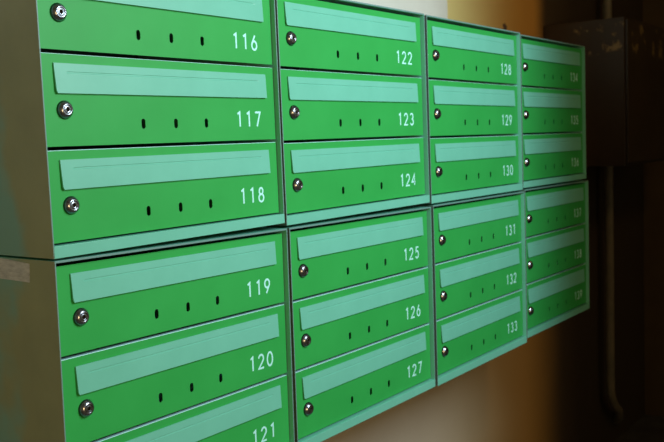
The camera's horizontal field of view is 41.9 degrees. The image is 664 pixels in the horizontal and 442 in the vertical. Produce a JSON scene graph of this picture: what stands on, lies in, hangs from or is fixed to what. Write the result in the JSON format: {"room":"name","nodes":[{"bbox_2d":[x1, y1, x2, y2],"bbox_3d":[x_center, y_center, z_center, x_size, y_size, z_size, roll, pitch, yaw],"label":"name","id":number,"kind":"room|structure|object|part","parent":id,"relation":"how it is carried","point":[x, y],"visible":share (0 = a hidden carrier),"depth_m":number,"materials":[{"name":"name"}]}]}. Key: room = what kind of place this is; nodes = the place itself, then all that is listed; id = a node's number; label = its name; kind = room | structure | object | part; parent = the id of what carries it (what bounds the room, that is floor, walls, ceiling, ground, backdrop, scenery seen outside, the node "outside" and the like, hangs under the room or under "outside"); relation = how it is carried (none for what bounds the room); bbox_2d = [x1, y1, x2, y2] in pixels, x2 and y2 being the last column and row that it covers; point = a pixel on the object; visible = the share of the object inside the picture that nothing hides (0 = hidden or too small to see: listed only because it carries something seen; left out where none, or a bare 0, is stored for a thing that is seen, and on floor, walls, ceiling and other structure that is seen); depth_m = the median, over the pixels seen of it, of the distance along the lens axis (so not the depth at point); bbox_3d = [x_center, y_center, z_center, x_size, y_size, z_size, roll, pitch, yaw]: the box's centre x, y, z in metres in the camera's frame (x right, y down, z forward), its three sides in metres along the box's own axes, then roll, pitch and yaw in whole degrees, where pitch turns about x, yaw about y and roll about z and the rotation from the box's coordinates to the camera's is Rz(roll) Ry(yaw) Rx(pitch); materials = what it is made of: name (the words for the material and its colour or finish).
{"room":"apartment building lobby","nodes":[
{"label":"apartment building lobby","id":0,"kind":"room"},
{"bbox_2d":[322,0,644,441],"bbox_3d":[-0.356,-0.320,1.357,0.117,2.679,5.343,2,6,36],"label":"wall","id":1,"kind":"structure","parent":0,"point":[550,387],"depth_m":2.73,"materials":[{"name":"paint"}]},
{"bbox_2d":[0,0,284,258],"bbox_3d":[-0.293,-0.141,1.111,0.277,0.318,0.374,2,7,36],"label":"mailbox","id":2,"kind":"object","parent":1,"relation":"attached to","point":[124,123],"visible":1,"depth_m":0.99,"materials":[{"name":"teal paint"}]},
{"bbox_3d":[-0.193,-0.241,1.024,0.001,0.096,0.368,2,7,36],"label":"door","id":3,"kind":"part","parent":2,"relation":"part of","materials":[{"name":"green paint"}]},
{"bbox_3d":[-0.189,-0.142,1.033,0.001,0.096,0.368,2,7,36],"label":"door","id":4,"kind":"part","parent":2,"relation":"part of","materials":[{"name":"green paint"}]},
{"bbox_3d":[-0.185,-0.042,1.042,0.001,0.096,0.368,2,7,36],"label":"door","id":5,"kind":"part","parent":2,"relation":"part of","materials":[{"name":"green paint"}]},
{"bbox_3d":[-0.183,0.015,1.048,0.020,0.013,0.372,2,7,36],"label":"rail","id":6,"kind":"part","parent":2,"relation":"part of","materials":[{"name":"green metal"}]},
{"bbox_2d":[0,227,294,441],"bbox_3d":[-0.280,0.181,1.141,0.277,0.318,0.379,2,6,36],"label":"mailbox","id":7,"kind":"object","parent":1,"relation":"attached to","point":[188,339],"visible":0.98,"depth_m":1.01,"materials":[{"name":"teal paint"}]},
{"bbox_3d":[-0.179,0.080,1.055,0.001,0.096,0.372,2,6,36],"label":"door","id":8,"kind":"part","parent":7,"relation":"part of","materials":[{"name":"green paint"}]},
{"bbox_3d":[-0.176,0.180,1.063,0.001,0.096,0.372,2,6,36],"label":"door","id":9,"kind":"part","parent":7,"relation":"part of","materials":[{"name":"green paint"}]},
{"bbox_3d":[-0.172,0.280,1.071,0.001,0.096,0.372,2,6,36],"label":"door","id":10,"kind":"part","parent":7,"relation":"part of","materials":[{"name":"green paint"}]},
{"bbox_2d":[263,206,434,441],"bbox_3d":[-0.049,0.149,1.453,0.277,0.320,0.391,2,6,36],"label":"mailbox","id":11,"kind":"object","parent":1,"relation":"attached to","point":[361,285],"visible":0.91,"depth_m":1.35,"materials":[{"name":"teal paint"}]},
{"bbox_3d":[0.052,0.047,1.367,0.001,0.096,0.385,2,6,36],"label":"door","id":12,"kind":"part","parent":11,"relation":"part of","materials":[{"name":"green paint"}]},
{"bbox_3d":[0.056,0.147,1.375,0.001,0.096,0.385,2,6,36],"label":"door","id":13,"kind":"part","parent":11,"relation":"part of","materials":[{"name":"green paint"}]},
{"bbox_3d":[0.059,0.248,1.384,0.001,0.096,0.385,2,6,36],"label":"door","id":14,"kind":"part","parent":11,"relation":"part of","materials":[{"name":"green paint"}]},
{"bbox_3d":[0.060,0.305,1.390,0.020,0.013,0.389,2,6,36],"label":"rail","id":15,"kind":"part","parent":11,"relation":"part of","materials":[{"name":"green metal"}]},
{"bbox_2d":[275,0,429,225],"bbox_3d":[-0.063,-0.177,1.420,0.277,0.323,0.392,2,7,36],"label":"mailbox","id":16,"kind":"object","parent":1,"relation":"attached to","point":[352,74],"visible":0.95,"depth_m":1.32,"materials":[{"name":"teal paint"}]},
{"bbox_3d":[0.037,-0.279,1.333,0.001,0.097,0.387,2,7,36],"label":"door","id":17,"kind":"part","parent":16,"relation":"part of","materials":[{"name":"green paint"}]},
{"bbox_3d":[0.041,-0.178,1.342,0.001,0.097,0.387,2,7,36],"label":"door","id":18,"kind":"part","parent":16,"relation":"part of","materials":[{"name":"green paint"}]},
{"bbox_3d":[0.045,-0.077,1.352,0.001,0.097,0.387,2,7,36],"label":"door","id":19,"kind":"part","parent":16,"relation":"part of","materials":[{"name":"green paint"}]},
{"bbox_3d":[0.046,-0.020,1.358,0.020,0.013,0.391,2,7,36],"label":"rail","id":20,"kind":"part","parent":16,"relation":"part of","materials":[{"name":"green metal"}]},
{"bbox_2d":[411,191,526,385],"bbox_3d":[0.186,0.113,1.769,0.277,0.323,0.385,2,6,36],"label":"mailbox","id":21,"kind":"object","parent":1,"relation":"attached to","point":[479,257],"visible":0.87,"depth_m":1.68,"materials":[{"name":"teal paint"}]},
{"bbox_3d":[0.289,0.010,1.685,0.001,0.097,0.374,2,6,36],"label":"door","id":22,"kind":"part","parent":21,"relation":"part of","materials":[{"name":"green paint"}]},
{"bbox_3d":[0.292,0.112,1.694,0.001,0.097,0.374,2,6,36],"label":"door","id":23,"kind":"part","parent":21,"relation":"part of","materials":[{"name":"green paint"}]},
{"bbox_3d":[0.296,0.213,1.703,0.001,0.097,0.374,2,6,36],"label":"door","id":24,"kind":"part","parent":21,"relation":"part of","materials":[{"name":"green paint"}]},
{"bbox_3d":[0.295,0.270,1.706,0.020,0.013,0.383,2,6,36],"label":"rail","id":25,"kind":"part","parent":21,"relation":"part of","materials":[{"name":"green metal"}]},
{"bbox_2d":[423,15,522,203],"bbox_3d":[0.170,-0.213,1.735,0.277,0.325,0.382,2,6,36],"label":"mailbox","id":26,"kind":"object","parent":1,"relation":"attached to","point":[474,116],"visible":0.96,"depth_m":1.65,"materials":[{"name":"teal paint"}]},
{"bbox_3d":[0.273,-0.316,1.650,0.001,0.098,0.371,2,6,36],"label":"door","id":27,"kind":"part","parent":26,"relation":"part of","materials":[{"name":"green paint"}]},
{"bbox_3d":[0.276,-0.214,1.659,0.001,0.098,0.371,2,6,36],"label":"door","id":28,"kind":"part","parent":26,"relation":"part of","materials":[{"name":"green paint"}]},
{"bbox_3d":[0.280,-0.112,1.668,0.001,0.098,0.371,2,6,36],"label":"door","id":29,"kind":"part","parent":26,"relation":"part of","materials":[{"name":"green paint"}]},
{"bbox_3d":[0.280,-0.055,1.672,0.020,0.013,0.381,2,6,36],"label":"rail","id":30,"kind":"part","parent":26,"relation":"part of","materials":[{"name":"green metal"}]},
{"bbox_2d":[520,34,585,187],"bbox_3d":[0.395,-0.248,2.037,0.277,0.318,0.368,2,6,36],"label":"mailbox","id":31,"kind":"object","parent":1,"relation":"attached to","point":[553,107],"visible":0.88,"depth_m":1.96,"materials":[{"name":"teal paint"}]},
{"bbox_3d":[0.495,-0.349,1.950,0.001,0.096,0.363,2,6,36],"label":"door","id":32,"kind":"part","parent":31,"relation":"part of","materials":[{"name":"green paint"}]},
{"bbox_3d":[0.499,-0.249,1.960,0.001,0.096,0.363,2,6,36],"label":"door","id":33,"kind":"part","parent":31,"relation":"part of","materials":[{"name":"green paint"}]},
{"bbox_3d":[0.503,-0.149,1.968,0.001,0.096,0.363,2,6,36],"label":"door","id":34,"kind":"part","parent":31,"relation":"part of","materials":[{"name":"green paint"}]},
{"bbox_3d":[0.504,-0.093,1.974,0.020,0.013,0.367,2,6,36],"label":"rail","id":35,"kind":"part","parent":31,"relation":"part of","materials":[{"name":"green metal"}]},
{"bbox_2d":[517,180,589,337],"bbox_3d":[0.413,0.072,2.074,0.277,0.318,0.374,2,6,36],"label":"mailbox","id":36,"kind":"object","parent":1,"relation":"attached to","point":[556,214],"visible":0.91,"depth_m":1.99,"materials":[{"name":"teal paint"}]},
{"bbox_3d":[0.514,-0.029,1.988,0.001,0.096,0.368,2,6,36],"label":"door","id":37,"kind":"part","parent":36,"relation":"part of","materials":[{"name":"green paint"}]},
{"bbox_3d":[0.517,0.071,1.996,0.001,0.096,0.368,2,6,36],"label":"door","id":38,"kind":"part","parent":36,"relation":"part of","materials":[{"name":"green paint"}]},
{"bbox_3d":[0.521,0.171,2.005,0.001,0.096,0.368,2,6,36],"label":"door","id":39,"kind":"part","parent":36,"relation":"part of","materials":[{"name":"green paint"}]},
{"bbox_3d":[0.521,0.227,2.011,0.020,0.013,0.372,2,6,36],"label":"rail","id":40,"kind":"part","parent":36,"relation":"part of","materials":[{"name":"green metal"}]},
{"bbox_2d":[543,17,663,166],"bbox_3d":[0.953,-0.402,2.806,0.259,0.420,0.716,2,6,36],"label":"meter box","id":41,"kind":"object","parent":1,"relation":"attached to","point":[624,56],"visible":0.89,"depth_m":2.51,"materials":[{"name":"metal"}]},
{"bbox_2d":[602,0,611,18],"bbox_3d":[0.902,-1.232,2.860,0.031,1.224,0.031,2,6,36],"label":"conduit pipe","id":42,"kind":"object","parent":41,"relation":"attached to","point":[606,4],"visible":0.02,"depth_m":2.89,"materials":[{"name":"metal"}]},
{"bbox_3d":[1.044,-0.399,2.739,0.009,0.404,0.700,2,6,36],"label":"door","id":43,"kind":"part","parent":41,"relation":"part of","materials":[{"name":"metal"}]},
{"bbox_2d":[604,166,622,423],"bbox_3d":[1.002,0.272,3.071,0.047,0.970,0.205,0,6,24],"label":"conduit pipe","id":44,"kind":"object","parent":1,"relation":"attached to","point":[608,170],"visible":0.86,"depth_m":2.98,"materials":[{"name":"metal"}]},
{"bbox_2d":[614,414,663,441],"bbox_3d":[0.824,1.085,0.645,2.925,0.078,5.343,2,6,36],"label":"floor","id":45,"kind":"structure","parent":0,"point":[649,428],"depth_m":3.28,"materials":[{"name":"concrete"}]},
{"bbox_2d":[643,0,663,416],"bbox_3d":[2.371,-0.531,2.577,2.808,2.679,0.117,2,6,36],"label":"wall","id":46,"kind":"structure","parent":0,"point":[653,10],"depth_m":3.41,"materials":[{"name":"brown paint"}]}
]}

